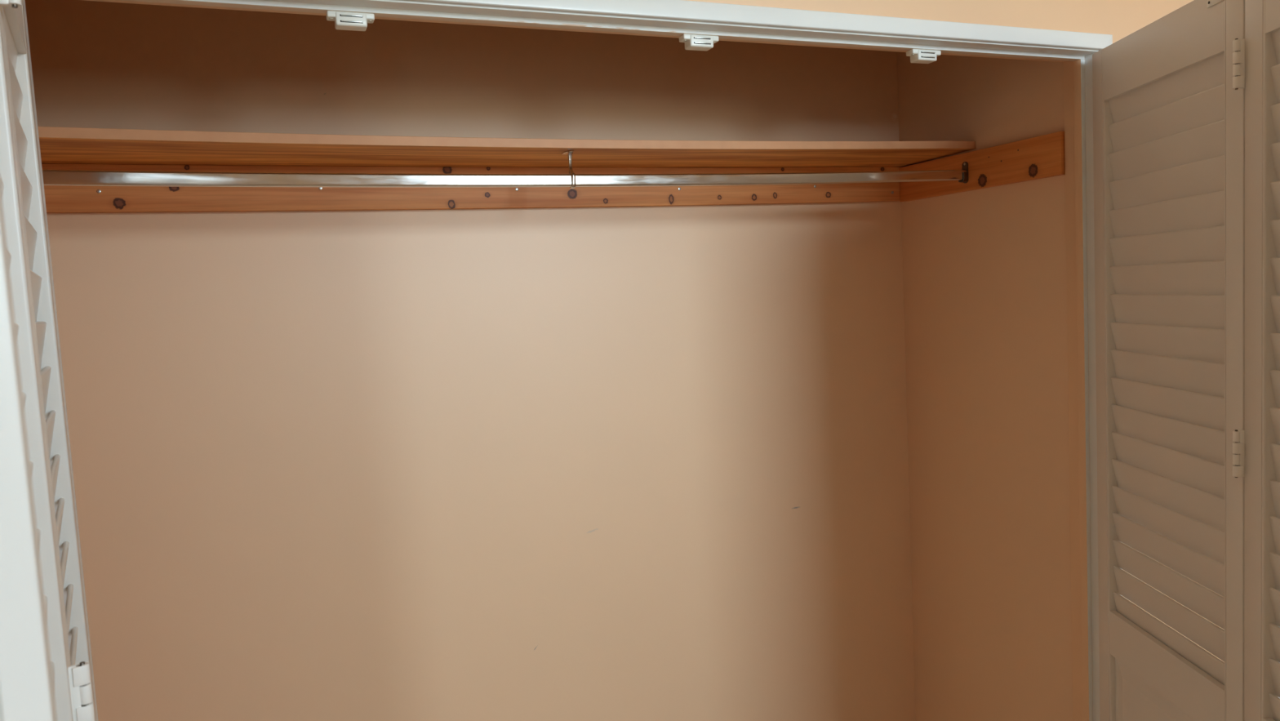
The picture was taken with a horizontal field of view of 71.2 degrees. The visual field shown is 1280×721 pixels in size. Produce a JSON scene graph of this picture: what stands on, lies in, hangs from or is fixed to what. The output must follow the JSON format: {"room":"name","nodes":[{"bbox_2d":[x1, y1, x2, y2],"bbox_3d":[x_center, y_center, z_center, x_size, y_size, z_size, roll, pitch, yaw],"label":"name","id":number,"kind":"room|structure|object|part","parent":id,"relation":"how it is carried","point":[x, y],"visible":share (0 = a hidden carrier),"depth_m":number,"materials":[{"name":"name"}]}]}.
{"room":"bedroom","nodes":[
{"label":"bedroom","id":0,"kind":"room"},
{"bbox_2d":[25,0,915,720],"bbox_3d":[-0.318,-0.047,2.099,2.422,3.000,0.100,-5,5,-22],"label":"wall","id":1,"kind":"structure","parent":0,"point":[624,463],"depth_m":2.04,"materials":[{"name":"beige paint"}]},
{"bbox_2d":[41,163,903,213],"bbox_3d":[-0.313,-0.391,2.017,2.222,0.096,0.020,-5,5,-22],"label":"cleat","id":2,"kind":"object","parent":1,"relation":"attached to","point":[59,198],"visible":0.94,"depth_m":1.95,"materials":[{"name":"brown wood"}]},
{"bbox_2d":[37,126,975,167],"bbox_3d":[-0.266,-0.440,1.889,2.220,0.028,0.285,-5,5,-22],"label":"closet shelf","id":3,"kind":"object","parent":2,"relation":"on","point":[58,145],"visible":0.98,"depth_m":1.79,"materials":[{"name":"brown wood"}]},
{"bbox_2d":[561,150,575,188],"bbox_3d":[-0.143,-0.388,1.828,0.018,0.078,0.062,-5,5,-22],"label":"bracket","id":4,"kind":"object","parent":3,"relation":"attached to","point":[569,153],"visible":1,"depth_m":1.81,"materials":[{"name":"silver metal"}]},
{"bbox_2d":[42,168,966,187],"bbox_3d":[-0.225,-0.363,1.774,2.198,0.038,0.015,-5,5,-22],"label":"clothes rod","id":5,"kind":"object","parent":4,"relation":"hanging from","point":[51,177],"visible":0.94,"depth_m":1.72,"materials":[{"name":"silver metal"}]},
{"bbox_3d":[-0.148,-0.425,1.833,0.016,0.003,0.048,-6,5,-33],"label":"foot plate","id":6,"kind":"part","parent":4,"relation":"part of","materials":[{"name":"silver metal"}]},
{"bbox_3d":[-0.139,-0.401,1.815,0.017,0.045,0.016,-5,5,-22],"label":"stem","id":7,"kind":"part","parent":4,"relation":"part of","materials":[{"name":"silver metal"}]},
{"bbox_2d":[684,0,1224,662],"bbox_3d":[-0.157,-0.005,1.463,4.200,3.000,0.087,-5,5,-22],"label":"wall","id":8,"kind":"structure","parent":0,"point":[1120,19],"depth_m":1.75,"materials":[{"name":"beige paint"}]},
{"bbox_2d":[326,10,374,31],"bbox_3d":[-0.428,-0.502,1.325,0.067,0.021,0.027,-5,5,-22],"label":"magnetic catch","id":9,"kind":"object","parent":8,"relation":"attached to","point":[353,21],"visible":1,"depth_m":1.32,"materials":[{"name":"white plastic"}]},
{"bbox_3d":[-0.423,-0.498,1.315,0.030,0.001,0.004,-5,5,-22],"label":"steel plate","id":10,"kind":"part","parent":9,"relation":"part of","materials":[{"name":"silver metal"}]},
{"bbox_3d":[-0.424,-0.506,1.314,0.030,0.001,0.004,-5,5,-22],"label":"steel plate","id":11,"kind":"part","parent":9,"relation":"part of","materials":[{"name":"silver metal"}]},
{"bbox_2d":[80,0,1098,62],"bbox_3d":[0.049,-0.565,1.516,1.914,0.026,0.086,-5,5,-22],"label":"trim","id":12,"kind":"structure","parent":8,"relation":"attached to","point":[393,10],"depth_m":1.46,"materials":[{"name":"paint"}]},
{"bbox_2d":[679,34,719,51],"bbox_3d":[0.102,-0.546,1.538,0.067,0.021,0.027,-5,5,-22],"label":"magnetic catch","id":13,"kind":"object","parent":8,"relation":"attached to","point":[692,42],"visible":1,"depth_m":1.53,"materials":[{"name":"white plastic"}]},
{"bbox_2d":[402,0,1112,49],"bbox_3d":[0.067,-0.576,1.470,1.945,0.031,0.009,-5,5,-22],"label":"trim","id":14,"kind":"structure","parent":8,"relation":"attached to","point":[679,10],"depth_m":1.55,"materials":[{"name":"white paint"}]},
{"bbox_2d":[906,48,941,63],"bbox_3d":[0.544,-0.583,1.716,0.067,0.021,0.027,-5,5,-22],"label":"magnetic catch","id":15,"kind":"object","parent":8,"relation":"attached to","point":[917,55],"visible":1,"depth_m":1.71,"materials":[{"name":"white plastic"}]},
{"bbox_2d":[1098,35,1112,50],"bbox_3d":[1.005,0.366,1.905,0.031,2.072,0.009,-5,5,-22],"label":"trim","id":16,"kind":"structure","parent":8,"relation":"attached to","point":[1110,42],"depth_m":1.82,"materials":[{"name":"white paint"}]},
{"bbox_2d":[1092,0,1279,720],"bbox_3d":[0.970,0.418,1.429,0.047,2.011,0.938,-3,4,1],"label":"bifold door","id":17,"kind":"structure","parent":8,"relation":"in","point":[1186,104],"depth_m":1.55,"materials":[{"name":"white paint"}]},
{"bbox_3d":[1.007,0.947,1.702,0.016,0.656,0.379,-3,4,1],"label":"raised panel","id":18,"kind":"part","parent":17,"relation":"part of","materials":[{"name":"white paint"}]},
{"bbox_3d":[0.910,-0.575,1.411,0.002,0.023,0.050,-3,4,1],"label":"strike plate","id":19,"kind":"part","parent":17,"relation":"part of","materials":[{"name":"white metal"}]},
{"bbox_3d":[0.973,0.436,1.194,0.028,2.011,0.464,-3,4,1],"label":"door panel","id":20,"kind":"part","parent":17,"relation":"part of","materials":[{"name":"white paint"}]},
{"bbox_2d":[897,52,1072,720],"bbox_3d":[0.880,-0.119,2.227,0.100,3.000,0.558,-5,5,-22],"label":"wall","id":21,"kind":"structure","parent":0,"point":[984,273],"depth_m":2.20,"materials":[{"name":"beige paint"}]},
{"bbox_2d":[899,131,1065,201],"bbox_3d":[0.810,-0.460,2.171,0.018,0.091,0.538,-5,5,-22],"label":"board","id":22,"kind":"object","parent":21,"relation":"attached to","point":[1042,157],"visible":1,"depth_m":2.09,"materials":[{"name":"brown wood"}]},
{"bbox_2d":[958,161,968,183],"bbox_3d":[0.788,-0.458,2.182,0.015,0.052,0.022,-5,5,-22],"label":"socket","id":23,"kind":"object","parent":22,"relation":"attached to","point":[965,165],"visible":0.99,"depth_m":2.18,"materials":[{"name":"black metal"}]},
{"bbox_2d":[958,172,968,182],"bbox_3d":[0.788,-0.446,2.182,0.013,0.024,0.022,-5,5,-22],"label":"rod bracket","id":24,"kind":"object","parent":23,"relation":"on","point":[965,174],"depth_m":2.17,"materials":[{"name":"silver metal"}]},
{"bbox_2d":[1063,53,1100,720],"bbox_3d":[0.973,0.382,1.946,0.030,2.038,0.086,-5,5,-22],"label":"trim","id":25,"kind":"structure","parent":21,"relation":"attached to","point":[1077,74],"depth_m":1.92,"materials":[{"name":"paint"}]},
{"bbox_3d":[-1.429,0.572,0.978,1.396,2.056,0.087,-5,5,-22],"label":"wall","id":26,"kind":"structure","parent":0,"visible":0},
{"bbox_2d":[0,0,96,720],"bbox_3d":[-0.496,0.542,0.807,0.044,2.011,0.938,-6,5,-32],"label":"bifold door","id":27,"kind":"structure","parent":26,"relation":"in","point":[46,674],"depth_m":0.73,"materials":[{"name":"white paint"}]},
{"bbox_2d":[22,0,98,720],"bbox_3d":[-0.770,0.526,1.244,0.030,2.038,0.086,-5,5,-22],"label":"trim","id":28,"kind":"structure","parent":26,"relation":"attached to","point":[24,1],"depth_m":1.21,"materials":[{"name":"white paint"}]}
]}

